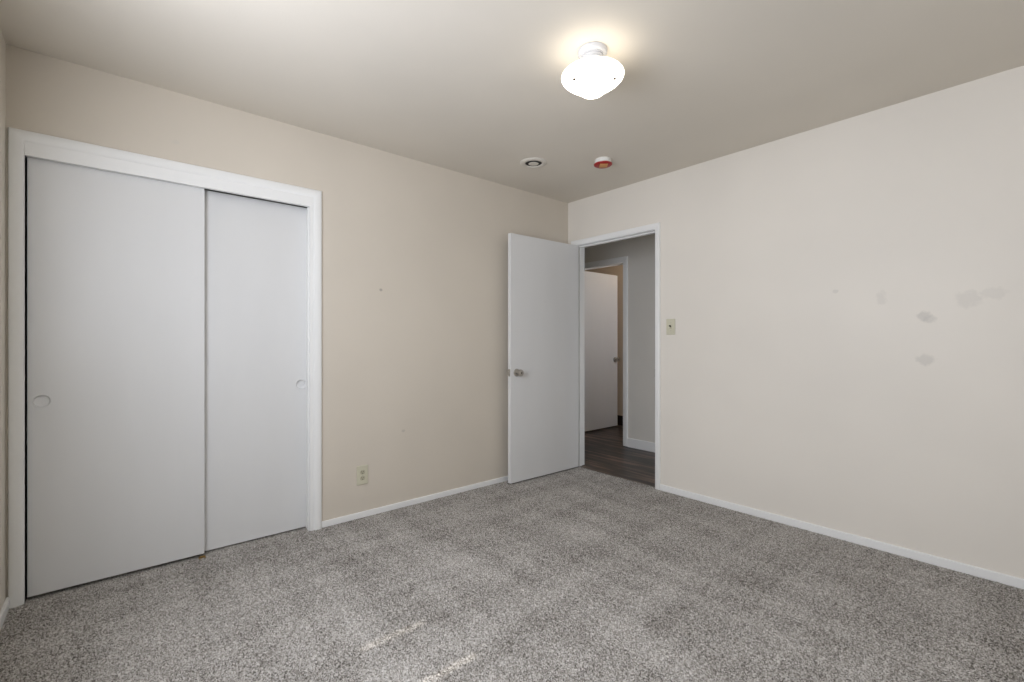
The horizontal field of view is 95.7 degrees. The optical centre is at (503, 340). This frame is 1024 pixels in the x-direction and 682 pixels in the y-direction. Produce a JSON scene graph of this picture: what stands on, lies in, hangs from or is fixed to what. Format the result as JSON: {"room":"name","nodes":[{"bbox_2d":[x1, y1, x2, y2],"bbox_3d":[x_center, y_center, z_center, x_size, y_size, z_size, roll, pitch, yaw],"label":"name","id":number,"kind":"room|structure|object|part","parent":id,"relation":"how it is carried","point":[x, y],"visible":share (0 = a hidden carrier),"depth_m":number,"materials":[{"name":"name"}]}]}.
{"room":"empty bedroom","nodes":[
{"label":"empty bedroom","id":0,"kind":"room"},
{"bbox_2d":[0,30,5,609],"bbox_3d":[-0.887,-0.065,0.424,0.100,2.440,4.050,0,0,-40],"label":"wall","id":1,"kind":"structure","parent":0,"point":[2,42],"depth_m":1.95,"materials":[{"name":"beige paint"}]},
{"bbox_2d":[0,597,8,630],"bbox_3d":[-0.876,1.131,0.498,0.013,0.048,3.950,0,0,-40],"label":"baseboard","id":2,"kind":"structure","parent":1,"relation":"attached to","point":[5,607],"depth_m":1.92,"materials":[{"name":"white wood"}]},
{"bbox_2d":[204,189,306,207],"bbox_3d":[-1.909,0.055,2.768,1.440,2.400,0.630,0,0,-40],"label":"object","id":3,"kind":"structure","parent":0,"point":[204,189],"depth_m":3.24,"materials":[{"name":"beige paint"}]},
{"bbox_2d":[6,44,567,596],"bbox_3d":[-0.852,-0.065,3.174,3.700,2.440,0.110,0,0,-40],"label":"wall","id":4,"kind":"structure","parent":0,"point":[415,253],"depth_m":3.10,"materials":[{"name":"beige paint"}]},
{"bbox_2d":[26,157,203,597],"bbox_3d":[-1.873,0.151,2.284,0.670,1.975,0.036,0,0,-40],"label":"door","id":5,"kind":"structure","parent":4,"relation":"in","point":[115,261],"depth_m":2.24,"materials":[{"name":"white paint"}]},
{"bbox_3d":[-2.084,0.271,2.091,0.066,0.066,0.013,0,0,-40],"label":"finger pull","id":6,"kind":"part","parent":5,"relation":"part of","materials":[{"name":"white paint"}]},
{"bbox_2d":[8,127,321,608],"bbox_3d":[-1.668,0.115,2.473,1.331,2.080,0.130,0,0,-40],"label":"door frame","id":7,"kind":"structure","parent":4,"relation":"attached to","point":[22,144],"depth_m":2.15,"materials":[{"name":"white paint"}]},
{"bbox_2d":[204,190,306,550],"bbox_3d":[-1.445,0.162,2.705,0.588,1.969,0.036,0,0,-40],"label":"door","id":8,"kind":"structure","parent":4,"relation":"in","point":[255,249],"depth_m":2.68,"materials":[{"name":"white paint"}]},
{"bbox_3d":[-1.251,0.266,2.853,0.066,0.066,0.013,0,0,-40],"label":"finger pull","id":9,"kind":"part","parent":8,"relation":"part of","materials":[{"name":"white paint"}]},
{"bbox_2d":[357,465,367,485],"bbox_3d":[-0.926,0.877,3.034,0.076,0.124,0.009,0,0,-40],"label":"wall outlet","id":10,"kind":"object","parent":4,"relation":"attached to","point":[362,471],"visible":1,"depth_m":3.03,"materials":[{"name":"beige plastic"}]},
{"bbox_2d":[322,476,507,527],"bbox_3d":[-0.263,1.135,3.592,2.260,0.040,0.011,0,0,-40],"label":"baseboard","id":11,"kind":"structure","parent":4,"relation":"attached to","point":[330,522],"depth_m":3.24,"materials":[{"name":"white wood"}]},
{"bbox_2d":[0,425,1023,681],"bbox_3d":[1.170,1.203,3.336,6.800,0.104,5.650,0,0,-40],"label":"floor","id":12,"kind":"structure","parent":0,"point":[576,574],"depth_m":2.02,"materials":[{"name":"grey carpet"}]},
{"bbox_2d":[0,0,1023,202],"bbox_3d":[0.479,-1.345,1.642,3.760,0.120,4.150,0,0,-40],"label":"ceiling","id":13,"kind":"structure","parent":0,"point":[475,88],"depth_m":2.12,"materials":[{"name":"paint"}]},
{"bbox_2d":[520,157,546,167],"bbox_3d":[0.213,-1.280,3.343,0.198,0.010,0.198,0,0,-40],"label":"smoke detector","id":14,"kind":"object","parent":13,"relation":"in","point":[534,162],"visible":1,"depth_m":3.33,"materials":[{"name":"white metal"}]},
{"bbox_2d":[561,42,623,98],"bbox_3d":[0.392,-1.188,2.053,0.273,0.194,0.273,0,0,-40],"label":"ceiling light","id":15,"kind":"object","parent":13,"relation":"attached to","point":[594,75],"visible":1,"depth_m":1.99,"materials":[{"name":"white glass"}]},
{"bbox_2d":[594,157,611,168],"bbox_3d":[0.702,-1.261,3.288,0.128,0.047,0.128,0,0,-40],"label":"smoke detector","id":16,"kind":"object","parent":13,"relation":"attached to","point":[601,162],"visible":1,"depth_m":3.25,"materials":[{"name":"white plastic"}]},
{"bbox_2d":[585,265,622,415],"bbox_3d":[1.653,-0.065,5.672,0.970,2.440,2.700,0,0,-40],"label":"wall","id":17,"kind":"structure","parent":0,"point":[613,270],"depth_m":6.40,"materials":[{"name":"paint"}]},
{"bbox_2d":[585,271,619,430],"bbox_3d":[1.228,0.129,6.047,0.806,2.028,0.166,0,0,-40],"label":"door","id":18,"kind":"structure","parent":17,"relation":"in","point":[601,359],"depth_m":6.04,"materials":[{"name":"white paint"}]},
{"bbox_2d":[617,415,622,425],"bbox_3d":[1.940,1.092,5.979,0.015,0.134,2.600,0,0,-40],"label":"baseboard","id":19,"kind":"structure","parent":17,"relation":"attached to","point":[619,417],"depth_m":6.38,"materials":[{"name":"black"}]},
{"bbox_2d":[585,234,654,442],"bbox_3d":[2.127,-0.065,4.993,3.200,2.440,4.450,0,0,-40],"label":"wall","id":20,"kind":"structure","parent":0,"point":[640,251],"depth_m":4.97,"materials":[{"name":"beige paint"}]},
{"bbox_2d":[585,256,627,445],"bbox_3d":[1.102,0.112,5.468,0.136,2.086,0.920,0,0,-40],"label":"door frame","id":21,"kind":"structure","parent":20,"relation":"attached to","point":[623,261],"depth_m":5.10,"materials":[{"name":"white wood"}]},
{"bbox_2d":[627,438,654,451],"bbox_3d":[2.220,1.109,4.049,0.015,0.100,2.688,0,0,-40],"label":"baseboard","id":22,"kind":"structure","parent":20,"relation":"attached to","point":[632,443],"depth_m":4.93,"materials":[{"name":"white wood"}]},
{"bbox_2d":[568,65,1023,578],"bbox_3d":[1.914,-0.065,2.857,0.120,2.440,4.160,0,0,-40],"label":"wall","id":23,"kind":"structure","parent":0,"point":[844,298],"depth_m":2.63,"materials":[{"name":"beige paint"}]},
{"bbox_2d":[571,222,660,489],"bbox_3d":[0.967,0.118,3.980,0.152,2.074,0.908,0,0,-40],"label":"door frame","id":24,"kind":"structure","parent":23,"relation":"attached to","point":[655,228],"depth_m":3.80,"materials":[{"name":"white wood"}]},
{"bbox_2d":[507,233,578,483],"bbox_3d":[0.354,0.138,3.977,0.828,2.008,0.166,0,0,-39],"label":"door","id":25,"kind":"structure","parent":24,"relation":"in","point":[543,370],"depth_m":3.94,"materials":[{"name":"white paint"}]},
{"bbox_3d":[0.121,0.255,3.724,0.064,0.064,0.062,0,0,-39],"label":"knob","id":26,"kind":"part","parent":25,"relation":"part of","materials":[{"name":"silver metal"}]},
{"bbox_3d":[1.019,0.118,4.024,0.016,2.074,0.908,0,0,-40],"label":"casing","id":27,"kind":"part","parent":24,"relation":"part of","materials":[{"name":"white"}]},
{"bbox_2d":[666,319,674,334],"bbox_3d":[1.262,-0.108,3.520,0.023,0.120,0.072,0,0,-40],"label":"light switch","id":28,"kind":"object","parent":23,"relation":"attached to","point":[670,323],"visible":1,"depth_m":3.52,"materials":[{"name":"beige plastic"}]},
{"bbox_2d":[660,484,1023,589],"bbox_3d":[2.174,1.131,2.446,0.013,0.048,2.995,0,0,-40],"label":"baseboard","id":29,"kind":"structure","parent":23,"relation":"attached to","point":[976,571],"depth_m":2.61,"materials":[{"name":"white wood"}]}
]}

